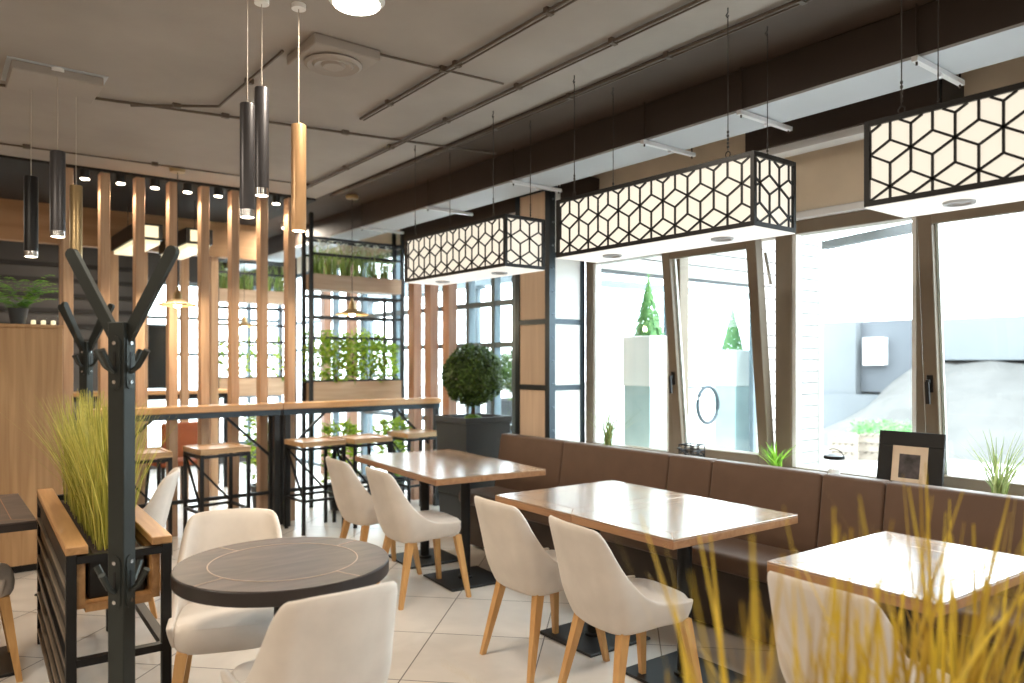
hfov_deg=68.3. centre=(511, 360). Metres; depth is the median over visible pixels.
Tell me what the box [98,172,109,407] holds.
post
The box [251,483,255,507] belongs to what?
pot
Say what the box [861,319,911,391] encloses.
wall
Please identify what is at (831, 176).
wall
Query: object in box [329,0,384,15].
ceiling lamp
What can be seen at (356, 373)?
leafy plant
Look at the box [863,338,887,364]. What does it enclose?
sign
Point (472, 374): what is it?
potted plant
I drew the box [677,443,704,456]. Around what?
ornament
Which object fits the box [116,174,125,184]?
light
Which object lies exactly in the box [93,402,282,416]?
countertop
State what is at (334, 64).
diffuser
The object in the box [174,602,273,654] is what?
seat
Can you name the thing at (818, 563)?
dining table
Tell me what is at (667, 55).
conduit
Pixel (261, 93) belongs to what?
pendant
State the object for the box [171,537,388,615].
round table
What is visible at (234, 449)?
bar stool
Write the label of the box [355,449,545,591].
dining table
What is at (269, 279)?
trailing plant
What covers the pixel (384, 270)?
trailing plant
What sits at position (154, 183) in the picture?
light
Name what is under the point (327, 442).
bar stool
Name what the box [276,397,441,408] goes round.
countertop
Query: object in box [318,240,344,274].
trailing plant
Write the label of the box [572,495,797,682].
dining table
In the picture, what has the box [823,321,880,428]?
wall
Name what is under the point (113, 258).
post
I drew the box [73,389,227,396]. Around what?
countertop
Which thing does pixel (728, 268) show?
building exterior
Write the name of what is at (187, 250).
diffuser
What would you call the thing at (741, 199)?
diffuser
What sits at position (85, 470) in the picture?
ornamental grass
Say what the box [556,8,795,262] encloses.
lantern
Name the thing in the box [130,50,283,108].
conduit
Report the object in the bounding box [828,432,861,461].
pallet stack
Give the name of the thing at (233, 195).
post
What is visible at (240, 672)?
seat cushion
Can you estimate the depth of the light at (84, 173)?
5.87 m
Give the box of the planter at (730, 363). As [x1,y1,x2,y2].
[713,304,748,450]
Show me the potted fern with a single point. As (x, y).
(16, 315)
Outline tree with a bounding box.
[486,349,511,432]
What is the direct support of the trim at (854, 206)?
attached to the wall at (831, 176)
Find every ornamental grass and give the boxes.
[8,390,183,549]
[442,462,1023,682]
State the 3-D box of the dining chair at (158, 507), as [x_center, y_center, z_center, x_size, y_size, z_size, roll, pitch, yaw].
[-2.260,1.054,4.426,0.575,0.813,0.435,0,0,-18]
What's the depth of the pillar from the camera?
5.99 m
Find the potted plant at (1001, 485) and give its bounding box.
[956,429,1023,494]
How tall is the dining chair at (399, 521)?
0.813 m
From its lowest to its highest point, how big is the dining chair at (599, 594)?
0.813 m
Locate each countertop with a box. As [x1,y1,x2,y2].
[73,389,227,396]
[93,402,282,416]
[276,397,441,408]
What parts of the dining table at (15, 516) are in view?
plate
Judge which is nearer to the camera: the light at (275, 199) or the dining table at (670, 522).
the dining table at (670, 522)
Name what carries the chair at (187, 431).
on the floor
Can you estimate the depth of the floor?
4.01 m
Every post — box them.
[59,244,60,324]
[61,167,72,493]
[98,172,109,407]
[110,248,117,321]
[133,177,144,508]
[145,251,147,503]
[166,181,177,536]
[180,257,188,499]
[198,186,208,511]
[209,256,217,496]
[228,190,238,508]
[256,196,267,508]
[284,198,294,520]
[320,263,330,473]
[346,261,357,476]
[368,301,378,452]
[408,283,421,499]
[424,284,438,504]
[442,283,456,414]
[464,286,487,412]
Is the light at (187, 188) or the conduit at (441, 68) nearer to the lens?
the conduit at (441, 68)
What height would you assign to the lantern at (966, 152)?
0.962 m
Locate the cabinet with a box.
[0,323,63,572]
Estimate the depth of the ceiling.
4.02 m
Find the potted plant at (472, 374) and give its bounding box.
[435,342,511,532]
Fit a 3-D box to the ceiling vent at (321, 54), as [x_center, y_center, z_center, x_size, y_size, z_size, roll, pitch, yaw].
[-0.876,-1.474,3.701,0.340,0.072,0.340,0,0,-38]
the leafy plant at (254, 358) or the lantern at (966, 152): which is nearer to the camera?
the lantern at (966, 152)
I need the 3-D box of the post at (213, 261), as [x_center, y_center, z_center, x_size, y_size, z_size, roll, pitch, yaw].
[-3.216,0.170,8.140,0.075,2.580,0.080,0,0,-38]
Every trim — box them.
[0,259,132,357]
[796,201,868,220]
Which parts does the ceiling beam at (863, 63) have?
hanger rod, hanger rod, hanger rod, hanger rod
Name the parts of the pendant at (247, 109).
lamp shade, cord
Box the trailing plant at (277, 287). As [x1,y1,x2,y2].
[271,266,283,291]
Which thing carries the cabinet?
on the floor
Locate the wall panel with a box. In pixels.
[148,324,165,388]
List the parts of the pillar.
plywood panel, plywood panel, plywood panel, plywood panel, white panel, white panel, white panel, white panel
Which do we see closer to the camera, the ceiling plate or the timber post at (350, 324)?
the ceiling plate
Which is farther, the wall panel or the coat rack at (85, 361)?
the wall panel
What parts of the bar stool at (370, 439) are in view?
leg, leg, seat, seat frame, leg, leg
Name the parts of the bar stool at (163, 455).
seat frame, seat, leg, leg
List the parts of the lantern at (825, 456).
lid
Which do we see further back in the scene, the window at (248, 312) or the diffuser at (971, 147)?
the window at (248, 312)
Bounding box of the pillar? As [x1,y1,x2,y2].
[515,185,584,441]
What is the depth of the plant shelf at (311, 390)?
7.74 m
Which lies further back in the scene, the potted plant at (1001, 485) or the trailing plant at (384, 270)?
the trailing plant at (384, 270)
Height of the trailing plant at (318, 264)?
0.394 m
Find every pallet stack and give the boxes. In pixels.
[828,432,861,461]
[854,432,879,460]
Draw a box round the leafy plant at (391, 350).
[367,340,399,379]
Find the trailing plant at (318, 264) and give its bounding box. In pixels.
[307,236,331,273]
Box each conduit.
[0,84,496,154]
[0,143,311,185]
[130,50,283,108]
[306,0,709,188]
[330,0,811,196]
[359,0,576,120]
[380,53,503,84]
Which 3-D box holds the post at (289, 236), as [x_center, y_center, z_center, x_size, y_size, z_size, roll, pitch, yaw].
[-2.045,-0.015,6.938,0.070,2.950,0.105,0,0,-38]
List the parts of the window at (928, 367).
handle, tilted sash, handle, tilted sash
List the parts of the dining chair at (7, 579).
leg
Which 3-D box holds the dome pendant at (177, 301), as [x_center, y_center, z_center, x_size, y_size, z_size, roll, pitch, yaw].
[-2.617,-0.961,5.907,0.300,1.098,0.300,0,0,-38]
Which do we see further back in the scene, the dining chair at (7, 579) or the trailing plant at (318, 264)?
the trailing plant at (318, 264)
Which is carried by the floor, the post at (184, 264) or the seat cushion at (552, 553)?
the post at (184, 264)
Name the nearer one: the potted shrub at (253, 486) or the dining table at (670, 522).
the dining table at (670, 522)
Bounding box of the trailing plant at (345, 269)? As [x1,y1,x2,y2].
[335,242,359,275]
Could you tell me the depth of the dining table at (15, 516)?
3.53 m
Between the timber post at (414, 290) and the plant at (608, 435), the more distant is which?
the timber post at (414, 290)
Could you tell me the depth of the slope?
12.38 m
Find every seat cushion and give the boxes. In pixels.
[0,563,14,597]
[230,659,255,682]
[419,511,460,538]
[459,486,584,526]
[545,550,557,562]
[585,527,800,583]
[628,578,687,626]
[875,595,1023,650]
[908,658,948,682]
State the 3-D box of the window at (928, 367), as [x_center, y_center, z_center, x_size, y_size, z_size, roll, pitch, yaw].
[2.494,-0.079,3.548,0.306,1.553,6.340,0,0,-38]
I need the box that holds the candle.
[828,467,839,473]
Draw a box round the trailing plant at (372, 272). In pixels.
[359,245,386,277]
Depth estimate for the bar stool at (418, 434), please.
7.21 m
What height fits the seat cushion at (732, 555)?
0.100 m
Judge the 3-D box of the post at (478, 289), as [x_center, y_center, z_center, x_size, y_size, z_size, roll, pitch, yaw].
[-0.472,0.255,9.893,0.240,2.450,0.240,0,0,-38]
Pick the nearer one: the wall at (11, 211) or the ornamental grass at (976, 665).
the ornamental grass at (976, 665)
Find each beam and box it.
[223,0,1023,271]
[358,275,511,302]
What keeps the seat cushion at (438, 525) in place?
on the dining chair at (399, 521)
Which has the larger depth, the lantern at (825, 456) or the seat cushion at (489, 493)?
the seat cushion at (489, 493)
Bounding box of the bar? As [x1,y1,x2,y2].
[801,221,911,249]
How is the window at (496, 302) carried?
in the wall at (831, 176)
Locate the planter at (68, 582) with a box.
[37,488,171,682]
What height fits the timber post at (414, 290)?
2.750 m
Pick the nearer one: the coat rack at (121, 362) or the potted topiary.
the coat rack at (121, 362)
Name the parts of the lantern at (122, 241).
panel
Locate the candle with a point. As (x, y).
(831, 470)
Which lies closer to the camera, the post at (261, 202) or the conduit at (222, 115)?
the conduit at (222, 115)
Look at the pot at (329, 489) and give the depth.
7.38 m
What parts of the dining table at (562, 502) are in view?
plate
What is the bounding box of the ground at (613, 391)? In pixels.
[148,379,1023,483]
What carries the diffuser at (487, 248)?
attached to the lantern at (502, 245)
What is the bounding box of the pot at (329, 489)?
[328,482,338,510]
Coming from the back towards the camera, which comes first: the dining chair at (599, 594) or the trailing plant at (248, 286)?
the trailing plant at (248, 286)
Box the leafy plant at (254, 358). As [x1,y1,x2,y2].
[249,336,280,375]
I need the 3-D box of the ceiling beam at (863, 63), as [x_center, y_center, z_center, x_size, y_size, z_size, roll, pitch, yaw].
[0.143,-1.380,5.558,0.470,0.260,13.400,0,0,-38]
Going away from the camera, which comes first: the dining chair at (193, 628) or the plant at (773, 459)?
the dining chair at (193, 628)
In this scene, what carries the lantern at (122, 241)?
hanging from the ceiling
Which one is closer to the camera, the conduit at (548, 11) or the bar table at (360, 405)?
the conduit at (548, 11)
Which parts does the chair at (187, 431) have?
leg, leg, seat, backrest, leg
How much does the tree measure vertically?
1.612 m
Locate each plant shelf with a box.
[218,258,296,473]
[301,212,404,507]
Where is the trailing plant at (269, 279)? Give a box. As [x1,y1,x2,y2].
[253,265,275,290]
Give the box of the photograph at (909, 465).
[898,454,920,479]
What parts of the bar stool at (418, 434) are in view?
leg, seat, seat frame, leg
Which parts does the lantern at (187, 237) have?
panel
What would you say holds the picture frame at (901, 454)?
on the trim
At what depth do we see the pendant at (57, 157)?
3.86 m
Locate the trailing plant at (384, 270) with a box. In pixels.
[374,247,398,278]
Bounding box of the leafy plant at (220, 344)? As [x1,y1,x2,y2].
[219,335,242,380]
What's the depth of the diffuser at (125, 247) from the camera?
6.92 m
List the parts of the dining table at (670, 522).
plate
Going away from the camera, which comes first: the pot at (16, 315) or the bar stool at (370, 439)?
the pot at (16, 315)
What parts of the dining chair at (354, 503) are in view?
leg, leg, leg, leg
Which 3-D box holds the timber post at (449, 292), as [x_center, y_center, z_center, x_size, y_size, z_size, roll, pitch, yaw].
[-0.618,0.085,7.474,0.100,2.750,0.120,0,0,-38]
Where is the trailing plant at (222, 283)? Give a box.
[219,262,239,288]
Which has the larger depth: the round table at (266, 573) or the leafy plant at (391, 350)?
the leafy plant at (391, 350)
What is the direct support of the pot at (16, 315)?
attached to the potted fern
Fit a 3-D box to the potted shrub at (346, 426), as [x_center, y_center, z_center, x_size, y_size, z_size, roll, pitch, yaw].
[-1.698,1.008,7.462,0.446,0.905,0.439,0,0,-14]
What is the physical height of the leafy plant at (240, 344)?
0.578 m
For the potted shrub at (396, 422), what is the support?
on the floor
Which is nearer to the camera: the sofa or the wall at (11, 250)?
the sofa
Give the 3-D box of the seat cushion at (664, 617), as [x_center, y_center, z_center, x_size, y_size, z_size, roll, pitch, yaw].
[0.517,1.032,3.224,0.404,0.108,0.386,0,0,-28]
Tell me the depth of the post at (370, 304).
12.20 m
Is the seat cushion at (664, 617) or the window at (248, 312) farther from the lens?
the window at (248, 312)
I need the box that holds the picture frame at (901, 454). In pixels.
[876,430,946,486]
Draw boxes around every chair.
[0,563,22,682]
[143,467,179,618]
[145,421,197,503]
[166,508,281,682]
[220,581,397,682]
[325,457,421,574]
[365,466,470,610]
[474,496,609,682]
[549,515,702,682]
[767,571,948,682]
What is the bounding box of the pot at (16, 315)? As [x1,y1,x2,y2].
[7,308,28,323]
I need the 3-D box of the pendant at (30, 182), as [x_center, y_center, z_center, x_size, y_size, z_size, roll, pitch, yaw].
[-2.585,-1.033,4.058,0.068,0.954,0.068,0,0,-38]
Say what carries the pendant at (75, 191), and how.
hanging from the ceiling
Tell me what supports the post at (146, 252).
on the floor
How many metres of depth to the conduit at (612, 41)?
3.98 m
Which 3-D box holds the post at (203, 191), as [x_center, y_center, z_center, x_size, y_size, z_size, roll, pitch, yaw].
[-2.645,-0.015,6.471,0.070,2.950,0.105,0,0,-38]
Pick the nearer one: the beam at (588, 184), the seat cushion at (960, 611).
the seat cushion at (960, 611)
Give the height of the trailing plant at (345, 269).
0.381 m
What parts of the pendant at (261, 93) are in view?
lamp shade, cord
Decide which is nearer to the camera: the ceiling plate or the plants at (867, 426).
the ceiling plate
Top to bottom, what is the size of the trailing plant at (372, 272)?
0.385 m
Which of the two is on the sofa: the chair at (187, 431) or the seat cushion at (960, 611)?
the seat cushion at (960, 611)
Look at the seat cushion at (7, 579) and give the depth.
3.46 m
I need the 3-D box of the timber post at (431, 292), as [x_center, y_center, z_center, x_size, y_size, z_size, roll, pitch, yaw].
[-0.827,0.085,7.743,0.100,2.750,0.120,0,0,-38]
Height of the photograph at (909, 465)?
0.122 m
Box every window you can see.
[148,280,281,447]
[297,250,514,490]
[586,201,1023,496]
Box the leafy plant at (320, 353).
[300,326,336,381]
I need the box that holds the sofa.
[459,433,1023,682]
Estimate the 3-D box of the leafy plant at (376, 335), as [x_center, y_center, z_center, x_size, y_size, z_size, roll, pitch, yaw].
[-1.521,-0.062,8.015,0.391,0.604,0.407,0,0,-38]
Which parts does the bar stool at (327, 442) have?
leg, leg, seat frame, seat, leg, leg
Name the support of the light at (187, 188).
attached to the ceiling
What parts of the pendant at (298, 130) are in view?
lamp shade, cord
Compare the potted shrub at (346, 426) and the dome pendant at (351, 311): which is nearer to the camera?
the dome pendant at (351, 311)
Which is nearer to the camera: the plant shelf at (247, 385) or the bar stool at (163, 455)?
the bar stool at (163, 455)
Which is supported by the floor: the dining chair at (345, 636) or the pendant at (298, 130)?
the dining chair at (345, 636)
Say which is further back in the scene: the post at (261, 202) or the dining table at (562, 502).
the post at (261, 202)
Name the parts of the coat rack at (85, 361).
arm, arm, hook plate, post, hook plate, arm, arm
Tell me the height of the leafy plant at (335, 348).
0.616 m
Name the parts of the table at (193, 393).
leg, leg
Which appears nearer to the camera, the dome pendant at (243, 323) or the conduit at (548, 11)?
the conduit at (548, 11)
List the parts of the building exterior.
entrance frame, ring handle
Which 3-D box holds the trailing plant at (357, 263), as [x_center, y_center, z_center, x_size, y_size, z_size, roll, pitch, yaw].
[-1.595,-1.068,7.934,0.311,0.396,0.290,0,0,29]
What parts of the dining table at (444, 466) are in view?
plate, plate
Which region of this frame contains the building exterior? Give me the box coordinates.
[601,238,822,467]
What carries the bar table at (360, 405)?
on the floor
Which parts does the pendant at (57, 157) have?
cord, lamp shade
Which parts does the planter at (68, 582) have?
panel, rail, rail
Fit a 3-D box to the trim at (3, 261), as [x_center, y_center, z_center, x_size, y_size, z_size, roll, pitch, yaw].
[-7.450,-0.635,8.116,6.200,1.190,0.040,0,0,-38]
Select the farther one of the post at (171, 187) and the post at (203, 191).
the post at (203, 191)
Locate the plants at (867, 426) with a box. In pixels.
[847,418,911,434]
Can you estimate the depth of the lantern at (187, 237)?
6.96 m
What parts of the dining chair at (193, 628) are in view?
leg, leg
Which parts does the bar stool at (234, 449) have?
leg, leg, seat frame, seat, leg, leg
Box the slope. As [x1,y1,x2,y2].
[823,360,1023,465]
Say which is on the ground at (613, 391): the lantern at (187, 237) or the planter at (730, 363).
the planter at (730, 363)
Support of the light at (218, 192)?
attached to the ceiling
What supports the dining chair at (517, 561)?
on the floor
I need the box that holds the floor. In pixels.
[0,461,785,682]
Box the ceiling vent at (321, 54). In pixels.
[287,33,379,79]
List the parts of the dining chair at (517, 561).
leg, leg, leg, leg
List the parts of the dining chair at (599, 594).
leg, leg, leg, leg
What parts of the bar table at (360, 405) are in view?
leg, leg, leg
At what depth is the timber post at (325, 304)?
9.74 m
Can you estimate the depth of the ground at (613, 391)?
18.47 m
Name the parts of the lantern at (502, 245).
frame, suspension cord, suspension cord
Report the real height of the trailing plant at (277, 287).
0.342 m
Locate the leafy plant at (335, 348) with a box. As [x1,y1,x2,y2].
[317,334,356,382]
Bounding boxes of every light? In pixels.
[80,169,89,179]
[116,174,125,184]
[150,179,158,188]
[183,183,191,193]
[214,187,222,197]
[272,195,279,204]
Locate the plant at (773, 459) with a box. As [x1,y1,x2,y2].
[751,442,801,466]
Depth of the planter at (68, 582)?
2.88 m
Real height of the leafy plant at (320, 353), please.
0.603 m
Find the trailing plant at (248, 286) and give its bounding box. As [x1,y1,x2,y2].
[239,264,255,289]
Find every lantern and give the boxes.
[111,207,162,255]
[159,201,212,259]
[405,111,544,285]
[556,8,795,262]
[819,448,849,473]
[864,0,1023,217]
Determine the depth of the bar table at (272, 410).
6.46 m
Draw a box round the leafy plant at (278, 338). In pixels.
[268,336,283,380]
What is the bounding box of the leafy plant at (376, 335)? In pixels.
[352,326,385,381]
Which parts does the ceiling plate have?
plate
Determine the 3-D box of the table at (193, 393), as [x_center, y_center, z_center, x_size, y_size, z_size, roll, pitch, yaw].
[-4.125,0.895,8.320,1.900,1.130,0.400,0,0,-38]
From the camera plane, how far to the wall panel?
10.07 m
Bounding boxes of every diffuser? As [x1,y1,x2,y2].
[114,239,159,255]
[161,243,209,259]
[304,52,361,76]
[408,218,540,278]
[560,157,790,252]
[871,89,1023,199]
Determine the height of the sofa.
0.848 m
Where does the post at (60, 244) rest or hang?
on the floor
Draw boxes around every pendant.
[24,175,37,257]
[50,67,65,237]
[69,184,82,257]
[156,166,197,307]
[239,260,255,327]
[240,0,254,218]
[254,0,268,196]
[291,1,305,231]
[335,194,368,316]
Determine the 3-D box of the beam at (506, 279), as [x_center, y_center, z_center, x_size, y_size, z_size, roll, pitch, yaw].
[-0.932,-1.077,10.485,0.200,0.215,5.300,0,0,-38]
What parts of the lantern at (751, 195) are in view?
suspension cord, suspension cord, frame, suspension cord, suspension cord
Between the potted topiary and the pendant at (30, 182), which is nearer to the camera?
the pendant at (30, 182)
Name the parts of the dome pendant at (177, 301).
lamp shade, cord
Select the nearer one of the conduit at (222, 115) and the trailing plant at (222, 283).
the conduit at (222, 115)
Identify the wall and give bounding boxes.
[0,198,255,260]
[0,240,281,469]
[282,56,1023,274]
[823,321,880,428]
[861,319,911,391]
[943,316,1023,359]
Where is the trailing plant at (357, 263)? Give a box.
[348,243,368,276]
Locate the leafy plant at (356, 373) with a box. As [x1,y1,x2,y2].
[334,328,369,382]
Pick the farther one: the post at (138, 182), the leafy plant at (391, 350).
the leafy plant at (391, 350)
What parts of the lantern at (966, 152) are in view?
suspension cord, suspension cord, frame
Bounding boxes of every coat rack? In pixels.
[34,302,114,595]
[65,245,179,682]
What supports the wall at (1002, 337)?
on the slope
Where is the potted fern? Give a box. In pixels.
[0,275,57,323]
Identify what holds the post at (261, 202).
on the floor
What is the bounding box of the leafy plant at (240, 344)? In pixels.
[239,335,255,376]
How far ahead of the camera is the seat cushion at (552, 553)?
3.84 m
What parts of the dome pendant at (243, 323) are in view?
cord, lamp shade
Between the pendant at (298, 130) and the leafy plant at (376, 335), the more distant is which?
the leafy plant at (376, 335)
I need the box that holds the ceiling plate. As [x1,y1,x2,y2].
[1,56,108,103]
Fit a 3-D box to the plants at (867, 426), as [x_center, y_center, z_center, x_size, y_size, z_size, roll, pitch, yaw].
[5.591,1.001,11.410,0.989,0.274,0.996,0,0,-38]
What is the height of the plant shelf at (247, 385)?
2.940 m
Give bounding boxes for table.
[0,493,36,677]
[73,389,227,486]
[93,402,282,521]
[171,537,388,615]
[276,397,441,526]
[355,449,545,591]
[495,480,691,657]
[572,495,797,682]
[767,531,1023,657]
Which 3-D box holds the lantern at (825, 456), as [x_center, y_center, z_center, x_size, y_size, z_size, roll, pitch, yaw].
[1.795,0.592,4.208,0.160,0.210,0.160,0,0,-38]
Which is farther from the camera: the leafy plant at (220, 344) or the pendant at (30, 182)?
the leafy plant at (220, 344)
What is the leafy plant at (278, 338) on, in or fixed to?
on the plant shelf at (247, 385)
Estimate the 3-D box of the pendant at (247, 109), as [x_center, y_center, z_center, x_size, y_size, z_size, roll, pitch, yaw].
[-1.050,-1.038,2.996,0.060,0.944,0.060,0,0,-38]
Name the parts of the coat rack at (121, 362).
arm, hook plate, hook plate, post, hook plate, hook plate, arm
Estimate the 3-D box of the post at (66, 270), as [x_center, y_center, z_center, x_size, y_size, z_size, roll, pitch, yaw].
[-3.446,-0.015,5.849,0.070,2.950,0.105,0,0,-38]
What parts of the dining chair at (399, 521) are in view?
leg, leg, leg, leg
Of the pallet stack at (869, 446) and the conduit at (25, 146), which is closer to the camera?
the conduit at (25, 146)
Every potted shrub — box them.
[241,416,255,507]
[319,418,362,510]
[372,415,410,489]
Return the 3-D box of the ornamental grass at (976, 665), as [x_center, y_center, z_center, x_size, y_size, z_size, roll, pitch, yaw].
[0.584,0.503,1.046,1.213,0.624,0.679,0,0,-38]
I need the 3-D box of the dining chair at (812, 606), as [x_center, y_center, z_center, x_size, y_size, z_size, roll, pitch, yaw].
[1.103,1.054,2.369,0.575,0.813,0.435,0,0,-34]
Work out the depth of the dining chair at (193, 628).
2.94 m
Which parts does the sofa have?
backrest panel, backrest panel, backrest panel, backrest panel, backrest panel, backrest panel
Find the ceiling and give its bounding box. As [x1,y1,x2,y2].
[0,0,936,238]
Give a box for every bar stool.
[135,447,172,534]
[183,442,250,532]
[284,436,345,535]
[332,433,392,528]
[387,429,436,505]
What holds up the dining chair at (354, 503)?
on the floor
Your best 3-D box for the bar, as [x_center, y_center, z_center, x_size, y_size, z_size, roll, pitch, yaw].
[2.764,-1.028,6.074,0.500,0.165,1.321,0,0,-19]
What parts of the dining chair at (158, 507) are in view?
leg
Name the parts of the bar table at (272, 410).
leg, leg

